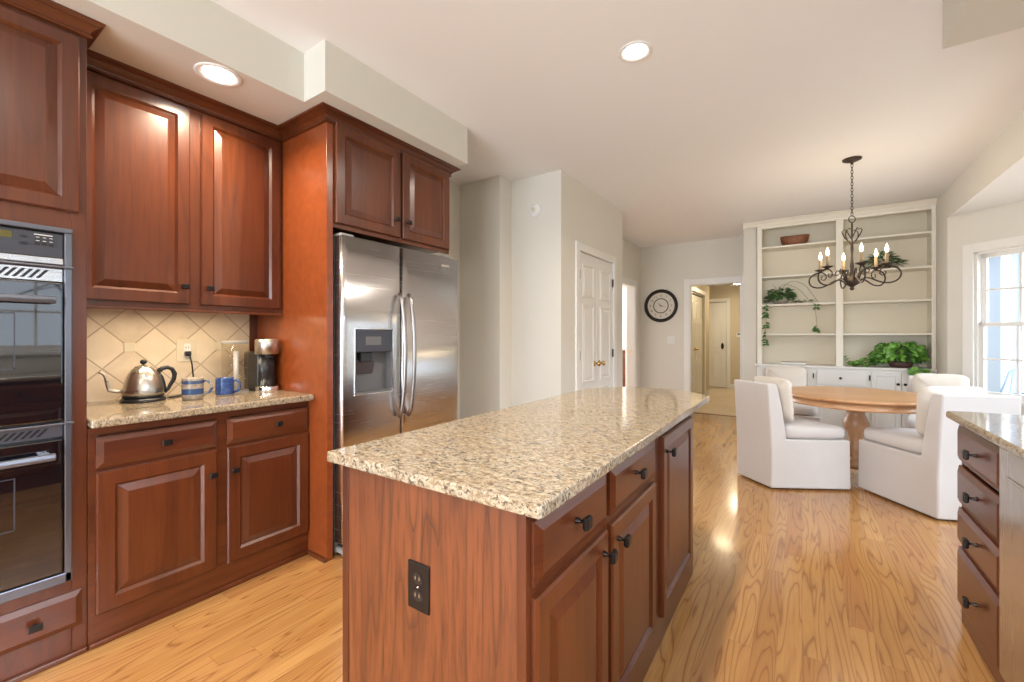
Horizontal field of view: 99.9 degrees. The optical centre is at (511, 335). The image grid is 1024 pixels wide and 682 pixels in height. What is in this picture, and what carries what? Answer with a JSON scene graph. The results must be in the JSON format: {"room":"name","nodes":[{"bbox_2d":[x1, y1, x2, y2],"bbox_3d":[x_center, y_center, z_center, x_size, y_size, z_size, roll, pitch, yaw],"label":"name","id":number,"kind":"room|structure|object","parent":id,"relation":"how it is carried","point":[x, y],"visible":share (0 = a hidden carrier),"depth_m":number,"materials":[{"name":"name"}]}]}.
{"room":"kitchen","nodes":[
{"label":"kitchen","id":0,"kind":"room"},
{"bbox_2d":[52,0,466,166],"bbox_3d":[-2.231,-1.371,1.137,0.970,0.258,5.390,0,0,34],"label":"soffit","id":1,"kind":"structure","parent":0,"point":[164,39],"depth_m":2.15,"materials":[{"name":"paint"}]},
{"bbox_2d":[194,62,241,86],"bbox_3d":[-1.395,-1.241,2.045,0.191,0.010,0.191,0,0,34],"label":"recessed light","id":2,"kind":"object","parent":1,"relation":"attached to","point":[220,75],"visible":1,"depth_m":2.04,"materials":[{"name":"white glass"}]},
{"bbox_2d":[432,170,576,419],"bbox_3d":[-0.269,-0.129,4.124,1.782,2.743,0.760,0,0,-11],"label":"wall","id":3,"kind":"structure","parent":0,"point":[516,269],"depth_m":4.08,"materials":[{"name":"beige paint"}]},
{"bbox_2d":[529,203,540,216],"bbox_3d":[0.208,-1.175,4.011,0.124,0.124,0.035,0,0,34],"label":"smoke detector","id":4,"kind":"object","parent":3,"relation":"attached to","point":[535,209],"visible":1,"depth_m":4.00,"materials":[{"name":"white plastic"}]},
{"bbox_2d":[20,387,995,681],"bbox_3d":[2.212,1.273,3.816,6.600,0.060,15.200,0,0,34],"label":"floor","id":5,"kind":"structure","parent":0,"point":[854,584],"depth_m":1.95,"materials":[{"name":"brown wood"}]},
{"bbox_2d":[0,0,105,681],"bbox_3d":[-2.123,0.001,1.543,0.655,2.484,0.845,0,0,34],"label":"tall cabinet","id":6,"kind":"object","parent":5,"relation":"on","point":[44,44],"visible":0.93,"depth_m":1.61,"materials":[{"name":"brown wood"}]},
{"bbox_2d":[0,219,73,603],"bbox_3d":[-2.096,0.264,1.504,0.643,1.342,0.707,0,0,34],"label":"double wall oven","id":7,"kind":"object","parent":6,"relation":"in","point":[36,268],"visible":1,"depth_m":1.56,"materials":[{"name":"black glass"}]},
{"bbox_2d":[87,401,308,649],"bbox_3d":[-1.654,0.804,2.237,0.655,0.878,0.916,0,0,34],"label":"base cabinet","id":8,"kind":"object","parent":5,"relation":"on","point":[183,512],"visible":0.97,"depth_m":1.96,"materials":[{"name":"brown wood"}]},
{"bbox_2d":[87,388,313,428],"bbox_3d":[-1.649,0.346,2.234,0.672,0.034,0.917,0,0,34],"label":"countertop","id":9,"kind":"structure","parent":8,"relation":"on","point":[100,414],"depth_m":2.04,"materials":[{"name":"stone"}]},
{"bbox_2d":[98,351,193,403],"bbox_3d":[-1.855,0.208,2.256,0.184,0.242,0.447,0,0,8],"label":"kettle","id":10,"kind":"object","parent":9,"relation":"on","point":[143,383],"visible":0.99,"depth_m":2.13,"materials":[{"name":"silver metal"}]},
{"bbox_2d":[181,377,212,399],"bbox_3d":[-1.652,0.273,2.247,0.094,0.112,0.122,0,0,32],"label":"mug","id":11,"kind":"object","parent":9,"relation":"on","point":[192,388],"visible":1,"depth_m":2.20,"materials":[{"name":"ceramic"}]},
{"bbox_2d":[215,377,240,395],"bbox_3d":[-1.575,0.280,2.374,0.113,0.098,0.086,0,0,9],"label":"mug","id":12,"kind":"object","parent":9,"relation":"on","point":[224,386],"visible":1,"depth_m":2.35,"materials":[{"name":"blue ceramic"}]},
{"bbox_2d":[221,339,278,392],"bbox_3d":[-1.548,0.172,2.553,0.238,0.314,0.256,0,0,34],"label":"coffee maker","id":13,"kind":"object","parent":9,"relation":"on","point":[259,364],"visible":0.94,"depth_m":2.54,"materials":[{"name":"silver metal"}]},
{"bbox_2d":[257,102,460,562],"bbox_3d":[-1.042,0.001,2.975,0.846,2.484,1.112,0,0,34],"label":"tall cabinet","id":14,"kind":"object","parent":5,"relation":"on","point":[341,172],"visible":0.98,"depth_m":2.50,"materials":[{"name":"brown wood"}]},
{"bbox_2d":[333,232,457,556],"bbox_3d":[-0.929,0.331,2.967,0.802,1.820,0.984,0,0,34],"label":"refrigerator","id":15,"kind":"object","parent":5,"relation":"on","point":[395,309],"visible":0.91,"depth_m":2.66,"materials":[{"name":"grey metal"}]},
{"bbox_2d":[343,413,692,681],"bbox_3d":[0.253,0.804,1.732,0.682,0.878,1.645,0,0,34],"label":"kitchen island","id":16,"kind":"object","parent":5,"relation":"on","point":[591,589],"visible":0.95,"depth_m":1.11,"materials":[{"name":"brown wood"}]},
{"bbox_2d":[408,559,429,615],"bbox_3d":[-0.232,0.622,1.066,0.073,0.118,0.009,0,0,34],"label":"island outlet","id":17,"kind":"object","parent":16,"relation":"attached to","point":[418,573],"visible":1,"depth_m":1.06,"materials":[{"name":"brown plastic"}]},
{"bbox_2d":[413,590,421,601],"bbox_3d":[-0.233,0.643,1.064,0.033,0.027,0.002,0,0,34],"label":"receptacle","id":18,"kind":"object","parent":17,"relation":"attached to","point":[417,594],"depth_m":1.06,"materials":[{"name":"brown plastic"}]},
{"bbox_2d":[413,573,421,584],"bbox_3d":[-0.233,0.601,1.064,0.033,0.027,0.002,0,0,34],"label":"receptacle","id":19,"kind":"object","parent":17,"relation":"attached to","point":[417,577],"depth_m":1.06,"materials":[{"name":"brown plastic"}]},
{"bbox_2d":[327,386,708,519],"bbox_3d":[0.333,0.344,1.875,0.705,0.030,2.038,0,0,34],"label":"island countertop","id":20,"kind":"structure","parent":16,"relation":"on","point":[530,459],"depth_m":1.28,"materials":[{"name":"stone"}]},
{"bbox_2d":[762,368,819,421],"bbox_3d":[3.109,0.809,4.859,0.506,0.843,0.730,0,0,26],"label":"dining chair","id":21,"kind":"object","parent":5,"relation":"on","point":[800,410],"visible":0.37,"depth_m":4.50,"materials":[{"name":"white fabric"}]},
{"bbox_2d":[766,366,806,386],"bbox_3d":[3.182,0.533,4.994,0.407,0.365,0.149,0,0,26],"label":"throw pillow","id":22,"kind":"object","parent":21,"relation":"on","point":[797,375],"visible":0.41,"depth_m":4.95,"materials":[{"name":"beige fabric"}]},
{"bbox_2d":[793,402,817,415],"bbox_3d":[3.080,0.785,4.799,0.487,0.124,0.590,0,0,26],"label":"seat cushion","id":23,"kind":"object","parent":21,"relation":"on","point":[799,409],"depth_m":4.50,"materials":[{"name":"white fabric"}]},
{"bbox_2d":[734,379,850,488],"bbox_3d":[2.352,0.809,3.651,0.638,0.843,0.548,0,0,-11],"label":"dining chair","id":24,"kind":"object","parent":5,"relation":"on","point":[772,451],"visible":0.97,"depth_m":3.47,"materials":[{"name":"white fabric"}]},
{"bbox_2d":[754,376,793,421],"bbox_3d":[2.243,0.533,3.693,0.143,0.365,0.384,0,0,-10],"label":"throw pillow","id":25,"kind":"object","parent":24,"relation":"on","point":[784,386],"visible":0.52,"depth_m":3.53,"materials":[{"name":"beige fabric"}]},
{"bbox_2d":[784,416,844,438],"bbox_3d":[2.422,0.785,3.693,0.525,0.124,0.513,0,0,-4],"label":"seat cushion","id":26,"kind":"object","parent":24,"relation":"on","point":[800,428],"depth_m":3.47,"materials":[{"name":"white fabric"}]},
{"bbox_2d":[755,362,937,439],"bbox_3d":[3.994,0.803,5.289,1.728,0.879,0.414,0,0,34],"label":"base cabinet","id":27,"kind":"object","parent":5,"relation":"on","point":[879,377],"visible":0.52,"depth_m":5.04,"materials":[{"name":"white paint"}]},
{"bbox_2d":[755,362,937,371],"bbox_3d":[4.001,0.377,5.299,1.728,0.025,0.390,0,0,34],"label":"countertop","id":28,"kind":"structure","parent":27,"relation":"on","point":[763,364],"depth_m":5.13,"materials":[{"name":"white paint"}]},
{"bbox_2d":[781,361,805,364],"bbox_3d":[3.627,0.348,5.539,0.270,0.030,0.180,0,0,34],"label":"book","id":29,"kind":"object","parent":28,"relation":"on","point":[782,362],"visible":1,"depth_m":5.47,"materials":[{"name":"white paper"}]},
{"bbox_2d":[743,198,937,368],"bbox_3d":[3.946,-0.567,5.342,1.869,1.860,0.380,0,0,34],"label":"bookcase","id":30,"kind":"object","parent":28,"relation":"on","point":[850,324],"visible":0.97,"depth_m":5.29,"materials":[{"name":"paint"}]},
{"bbox_2d":[772,296,788,303],"bbox_3d":[3.526,-0.463,5.649,0.196,0.100,0.195,0,0,34],"label":"pot","id":31,"kind":"object","parent":30,"relation":"on","point":[784,300],"depth_m":5.58,"materials":[{"name":"grey ceramic"}]},
{"bbox_2d":[761,281,819,345],"bbox_3d":[3.600,-0.290,5.562,0.636,0.836,0.341,0,0,34],"label":"trailing ivy","id":32,"kind":"object","parent":30,"relation":"on","point":[784,298],"visible":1,"depth_m":5.57,"materials":[{"name":"green plant"}]},
{"bbox_2d":[780,234,809,244],"bbox_3d":[3.641,-1.228,5.542,0.322,0.128,0.194,0,0,34],"label":"wooden bowl","id":33,"kind":"object","parent":30,"relation":"on","point":[795,239],"visible":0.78,"depth_m":5.47,"materials":[{"name":"brown wood"}]},
{"bbox_2d":[862,251,909,268],"bbox_3d":[4.372,-0.901,5.045,0.472,0.242,0.336,0,0,34],"label":"plant","id":34,"kind":"object","parent":30,"relation":"on","point":[891,256],"visible":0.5,"depth_m":5.04,"materials":[{"name":"green plant"}]},
{"bbox_2d":[844,341,930,375],"bbox_3d":[4.331,0.274,5.008,0.750,0.432,0.382,0,0,34],"label":"pothos plant","id":35,"kind":"object","parent":28,"relation":"on","point":[885,353],"visible":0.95,"depth_m":4.90,"materials":[{"name":"green plant"}]},
{"bbox_2d":[792,386,916,469],"bbox_3d":[2.994,0.869,3.746,1.108,0.742,1.108,0,0,34],"label":"dining table","id":36,"kind":"object","parent":5,"relation":"on","point":[856,402],"visible":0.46,"depth_m":3.65,"materials":[{"name":"brown wood"}]},
{"bbox_2d":[905,375,969,427],"bbox_3d":[3.870,0.809,3.900,0.463,0.843,0.702,0,0,44],"label":"dining chair","id":37,"kind":"object","parent":5,"relation":"on","point":[910,420],"visible":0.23,"depth_m":3.87,"materials":[{"name":"white fabric"}]},
{"bbox_2d":[905,414,915,427],"bbox_3d":[3.820,0.785,3.848,0.446,0.124,0.552,0,0,44],"label":"seat cushion","id":38,"kind":"object","parent":37,"relation":"on","point":[910,420],"depth_m":3.80,"materials":[{"name":"white fabric"}]},
{"bbox_2d":[912,373,969,392],"bbox_3d":[3.964,0.533,3.976,0.385,0.365,0.146,0,0,37],"label":"throw pillow","id":39,"kind":"object","parent":37,"relation":"on","point":[921,380],"visible":0.41,"depth_m":3.97,"materials":[{"name":"beige fabric"}]},
{"bbox_2d":[858,393,1021,519],"bbox_3d":[3.074,0.809,3.140,0.507,0.843,0.737,0,0,0],"label":"dining chair","id":40,"kind":"object","parent":5,"relation":"on","point":[904,466],"visible":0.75,"depth_m":2.96,"materials":[{"name":"white fabric"}]},
{"bbox_2d":[864,427,923,453],"bbox_3d":[3.074,0.785,3.215,0.487,0.124,0.561,0,0,0],"label":"seat cushion","id":41,"kind":"object","parent":40,"relation":"on","point":[894,440],"depth_m":3.23,"materials":[{"name":"white fabric"}]},
{"bbox_2d":[915,386,987,434],"bbox_3d":[3.090,0.533,3.026,0.413,0.365,0.147,0,0,14],"label":"throw pillow","id":42,"kind":"object","parent":40,"relation":"on","point":[924,394],"visible":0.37,"depth_m":3.02,"materials":[{"name":"beige fabric"}]},
{"bbox_2d":[957,425,1004,681],"bbox_3d":[2.041,0.804,1.515,0.651,0.878,0.510,0,0,34],"label":"base cabinet","id":43,"kind":"object","parent":5,"relation":"on","point":[978,474],"visible":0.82,"depth_m":1.65,"materials":[{"name":"brown wood"}]},
{"bbox_2d":[999,447,1023,681],"bbox_3d":[1.732,0.807,1.047,0.599,0.872,0.601,0,0,34],"label":"cabinet","id":44,"kind":"object","parent":5,"relation":"on","point":[1011,467],"visible":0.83,"depth_m":1.37,"materials":[{"name":"brown wood"}]},
{"bbox_3d":[0.908,0.804,-0.172,0.643,0.878,2.330,0,0,34],"label":"cabinet","id":45,"kind":"object","parent":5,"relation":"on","visible":0},
{"bbox_2d":[946,411,1023,459],"bbox_3d":[1.223,0.344,0.292,0.654,0.030,3.492,0,0,34],"label":"countertop","id":46,"kind":"structure","parent":45,"relation":"on","point":[1006,431],"depth_m":1.56,"materials":[{"name":"stone"}]},
{"bbox_2d":[577,181,622,386],"bbox_3d":[0.935,-0.129,4.713,0.120,2.743,1.260,0,0,34],"label":"wall","id":47,"kind":"structure","parent":0,"point":[595,215],"depth_m":4.75,"materials":[{"name":"beige paint"}]},
{"bbox_2d":[575,241,616,390],"bbox_3d":[0.859,0.166,4.583,0.138,2.155,1.070,0,0,34],"label":"trim","id":48,"kind":"structure","parent":47,"relation":"attached to","point":[579,247],"depth_m":4.34,"materials":[{"name":"white paint"}]},
{"bbox_2d":[580,252,613,389],"bbox_3d":[0.916,0.202,4.545,0.089,2.058,0.906,0,0,34],"label":"door","id":49,"kind":"structure","parent":47,"relation":"in","point":[596,281],"depth_m":4.51,"materials":[{"name":"white paint"}]},
{"bbox_2d":[211,0,1023,247],"bbox_3d":[0.478,-1.540,2.283,4.440,0.080,10.520,0,0,34],"label":"ceiling","id":50,"kind":"structure","parent":0,"point":[738,112],"depth_m":2.63,"materials":[{"name":"paint"}]},
{"bbox_2d":[618,40,651,62],"bbox_3d":[0.650,-1.499,2.269,0.174,0.010,0.174,0,0,34],"label":"recessed light","id":51,"kind":"object","parent":50,"relation":"in","point":[634,51],"visible":1,"depth_m":2.27,"materials":[{"name":"white glass"}]},
{"bbox_2d":[808,156,901,290],"bbox_3d":[2.881,-0.946,3.644,0.606,1.109,0.629,0,0,34],"label":"chandelier","id":52,"kind":"object","parent":50,"relation":"hanging from","point":[851,281],"visible":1,"depth_m":3.63,"materials":[{"name":"metal"}]},
{"bbox_2d":[623,287,624,348],"bbox_3d":[2.394,-0.057,10.399,2.740,2.600,0.120,0,0,34],"label":"wall","id":53,"kind":"structure","parent":0,"point":[623,287],"depth_m":10.16,"materials":[{"name":"white paint"}]},
{"bbox_2d":[625,287,626,386],"bbox_3d":[2.800,-0.057,8.605,0.180,2.600,2.600,0,0,34],"label":"wall","id":54,"kind":"structure","parent":0,"point":[625,287],"depth_m":7.57,"materials":[{"name":"white paint"}]},
{"bbox_2d":[623,238,639,386],"bbox_3d":[1.579,-0.129,6.522,0.124,2.743,1.980,0,0,34],"label":"wall","id":55,"kind":"structure","parent":0,"point":[631,252],"depth_m":7.05,"materials":[{"name":"beige paint"}]},
{"bbox_2d":[623,277,637,386],"bbox_3d":[1.525,0.168,6.435,0.152,2.150,1.775,0,0,34],"label":"trim","id":56,"kind":"structure","parent":55,"relation":"attached to","point":[632,285],"depth_m":7.08,"materials":[{"name":"white paint"}]},
{"bbox_2d":[640,236,740,389],"bbox_3d":[2.800,-0.129,6.965,1.655,2.743,0.120,0,0,34],"label":"wall","id":57,"kind":"structure","parent":0,"point":[666,267],"depth_m":7.01,"materials":[{"name":"beige paint"}]},
{"bbox_2d":[644,289,677,321],"bbox_3d":[2.456,-0.499,7.103,0.544,0.544,0.034,0,0,34],"label":"wall clock","id":58,"kind":"object","parent":57,"relation":"attached to","point":[661,305],"visible":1,"depth_m":7.10,"materials":[{"name":"black metal"}]},
{"bbox_2d":[667,336,674,343],"bbox_3d":[2.595,0.063,7.021,0.120,0.124,0.014,0,0,34],"label":"light switch","id":59,"kind":"object","parent":57,"relation":"attached to","point":[670,339],"visible":1,"depth_m":7.02,"materials":[{"name":"white plastic"}]},
{"bbox_2d":[684,274,742,391],"bbox_3d":[3.155,0.166,6.671,0.910,2.155,0.230,0,0,34],"label":"trim","id":60,"kind":"structure","parent":57,"relation":"attached to","point":[688,283],"depth_m":6.85,"materials":[{"name":"white paint"}]},
{"bbox_2d":[693,412,735,416],"bbox_3d":[3.227,1.240,6.797,0.760,0.006,0.040,0,0,34],"label":"trim","id":61,"kind":"structure","parent":57,"relation":"attached to","point":[693,412],"depth_m":6.78,"materials":[{"name":"brown wood"}]},
{"bbox_2d":[692,285,708,394],"bbox_3d":[3.148,0.023,8.262,0.780,2.440,2.420,0,0,34],"label":"wall","id":62,"kind":"structure","parent":0,"point":[704,288],"depth_m":8.64,"materials":[{"name":"beige paint"}]},
{"bbox_2d":[692,291,703,393],"bbox_3d":[3.390,0.212,7.942,0.089,2.038,1.640,0,0,34],"label":"door","id":63,"kind":"structure","parent":62,"relation":"in","point":[696,301],"depth_m":8.14,"materials":[{"name":"white paint"}]},
{"bbox_2d":[692,286,705,394],"bbox_3d":[3.405,0.178,7.932,0.016,2.130,1.800,0,0,34],"label":"trim","id":64,"kind":"structure","parent":62,"relation":"attached to","point":[694,289],"depth_m":8.62,"materials":[{"name":"white paint"}]},
{"bbox_2d":[706,384,734,395],"bbox_3d":[4.680,1.188,9.513,2.197,0.110,0.679,0,0,-30],"label":"baseboard","id":65,"kind":"structure","parent":62,"relation":"attached to","point":[732,386],"depth_m":10.15,"materials":[{"name":"white paint"}]},
{"bbox_2d":[709,285,739,387],"bbox_3d":[4.854,0.023,10.507,2.700,2.440,0.150,0,0,34],"label":"wall","id":66,"kind":"structure","parent":0,"point":[732,292],"depth_m":10.16,"materials":[{"name":"beige paint"}]},
{"bbox_2d":[709,302,725,386],"bbox_3d":[4.822,0.212,10.477,0.710,2.038,0.075,0,0,34],"label":"door","id":67,"kind":"structure","parent":66,"relation":"in","point":[717,311],"depth_m":10.39,"materials":[{"name":"white paint"}]},
{"bbox_2d":[709,298,729,387],"bbox_3d":[4.799,0.173,10.442,0.900,2.140,0.020,0,0,34],"label":"trim","id":68,"kind":"structure","parent":66,"relation":"attached to","point":[727,300],"depth_m":10.21,"materials":[{"name":"white paint"}]},
{"bbox_2d":[709,284,739,286],"bbox_3d":[3.879,-1.237,9.060,2.700,0.080,4.640,0,0,34],"label":"ceiling","id":69,"kind":"structure","parent":0,"point":[725,284],"depth_m":10.19,"materials":[{"name":"paint"}]},
{"bbox_2d":[741,227,756,380],"bbox_3d":[3.387,-0.129,6.135,0.245,2.743,0.840,0,0,34],"label":"wall","id":70,"kind":"structure","parent":0,"point":[749,237],"depth_m":5.77,"materials":[{"name":"beige paint"}]},
{"bbox_2d":[936,110,1023,373],"bbox_3d":[3.720,-0.129,3.227,0.120,2.743,4.150,0,0,34],"label":"wall","id":71,"kind":"structure","parent":0,"point":[1007,148],"depth_m":3.94,"materials":[{"name":"beige paint"}]},
{"bbox_2d":[942,0,1023,48],"bbox_3d":[0.616,-1.366,-0.678,0.780,0.268,5.565,0,0,34],"label":"soffit","id":72,"kind":"structure","parent":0,"point":[963,21],"depth_m":1.69,"materials":[{"name":"paint"}]},
{"bbox_2d":[947,200,1023,414],"bbox_3d":[4.588,0.023,3.723,0.120,2.440,1.301,0,0,-11],"label":"wall","id":73,"kind":"structure","parent":0,"point":[1007,220],"depth_m":4.24,"materials":[{"name":"beige paint"}]},
{"bbox_2d":[962,235,1023,405],"bbox_3d":[4.564,-0.135,3.733,0.165,1.504,1.042,0,0,-11],"label":"window","id":74,"kind":"structure","parent":73,"relation":"in","point":[982,289],"depth_m":4.10,"materials":[{"name":"white paint"}]},
{"bbox_2d":[949,156,1023,216],"bbox_3d":[3.948,-1.224,2.669,1.118,0.066,3.560,0,0,34],"label":"ceiling","id":75,"kind":"structure","parent":0,"point":[1007,188],"depth_m":3.57,"materials":[{"name":"paint"}]},
{"bbox_3d":[0.739,1.273,8.608,2.000,0.060,5.300,0,0,34],"label":"floor","id":76,"kind":"structure","parent":0,"visible":0},
{"bbox_2d":[623,349,624,386],"bbox_3d":[2.470,0.778,9.833,1.360,0.930,0.653,0,0,34],"label":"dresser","id":77,"kind":"object","parent":76,"relation":"on","point":[623,349],"visible":0.02,"depth_m":9.48,"materials":[{"name":"brown wood"}]},
{"bbox_3d":[-2.666,-0.128,1.430,0.120,2.743,5.390,0,0,34],"label":"wall","id":78,"kind":"structure","parent":0,"visible":0},
{"bbox_2d":[87,308,248,401],"bbox_3d":[-1.934,0.079,2.399,0.010,0.501,0.875,0,0,34],"label":"backsplash","id":79,"kind":"structure","parent":78,"relation":"attached to","point":[155,334],"depth_m":2.37,"materials":[{"name":"tile"}]},
{"bbox_2d":[124,342,224,351],"bbox_3d":[-1.897,0.060,2.446,0.009,0.048,0.478,0,0,34],"label":"accent tiles","id":80,"kind":"structure","parent":78,"relation":"attached to","point":[128,347],"depth_m":2.28,"materials":[{"name":"beige tile"}]},
{"bbox_2d":[87,49,283,315],"bbox_3d":[-1.763,-0.682,2.311,0.392,1.118,0.916,0,0,34],"label":"upper cabinet","id":81,"kind":"object","parent":78,"relation":"attached to","point":[184,185],"visible":0.78,"depth_m":2.16,"materials":[{"name":"brown wood"}]},
{"bbox_2d":[176,339,196,361],"bbox_3d":[-1.872,0.083,2.474,0.010,0.130,0.100,0,0,34],"label":"wall outlet","id":82,"kind":"object","parent":78,"relation":"attached to","point":[182,345],"visible":0.91,"depth_m":2.47,"materials":[{"name":"beige plastic"}]},
{"bbox_2d":[183,343,190,356],"bbox_3d":[-1.869,0.083,2.474,0.004,0.080,0.036,0,0,34],"label":"receptacle","id":83,"kind":"object","parent":82,"relation":"attached to","point":[186,346],"depth_m":2.47,"materials":[{"name":"white plastic"}]},
{"bbox_2d":[249,314,256,350],"bbox_3d":[-1.674,0.079,2.778,0.018,0.501,0.044,0,0,34],"label":"trim","id":84,"kind":"structure","parent":78,"relation":"attached to","point":[252,318],"depth_m":2.77,"materials":[{"name":"brown wood"}]},
{"label":"outside","id":85,"kind":"structure","parent":0,"visible":0},
{"bbox_3d":[31.027,1.618,-8.864,58.640,0.250,100.000,0,0,34],"label":"lawn","id":86,"kind":"structure","parent":85,"visible":0},
{"bbox_2d":[987,254,1023,394],"bbox_3d":[9.483,-0.307,6.782,3.300,3.600,2.350,0,0,34],"label":"porch wing","id":87,"kind":"object","parent":86,"relation":"on","point":[1003,270],"visible":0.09,"depth_m":6.78},
{"bbox_3d":[6.715,1.428,3.070,5.300,0.130,6.600,0,0,34],"label":"patio","id":88,"kind":"object","parent":86,"relation":"on","visible":0},
{"bbox_2d":[1000,366,1023,394],"bbox_3d":[6.003,0.847,5.245,0.540,1.032,0.582,0,0,5],"label":"patio chair","id":89,"kind":"object","parent":88,"relation":"on","point":[1013,370],"visible":0.12,"depth_m":5.01,"materials":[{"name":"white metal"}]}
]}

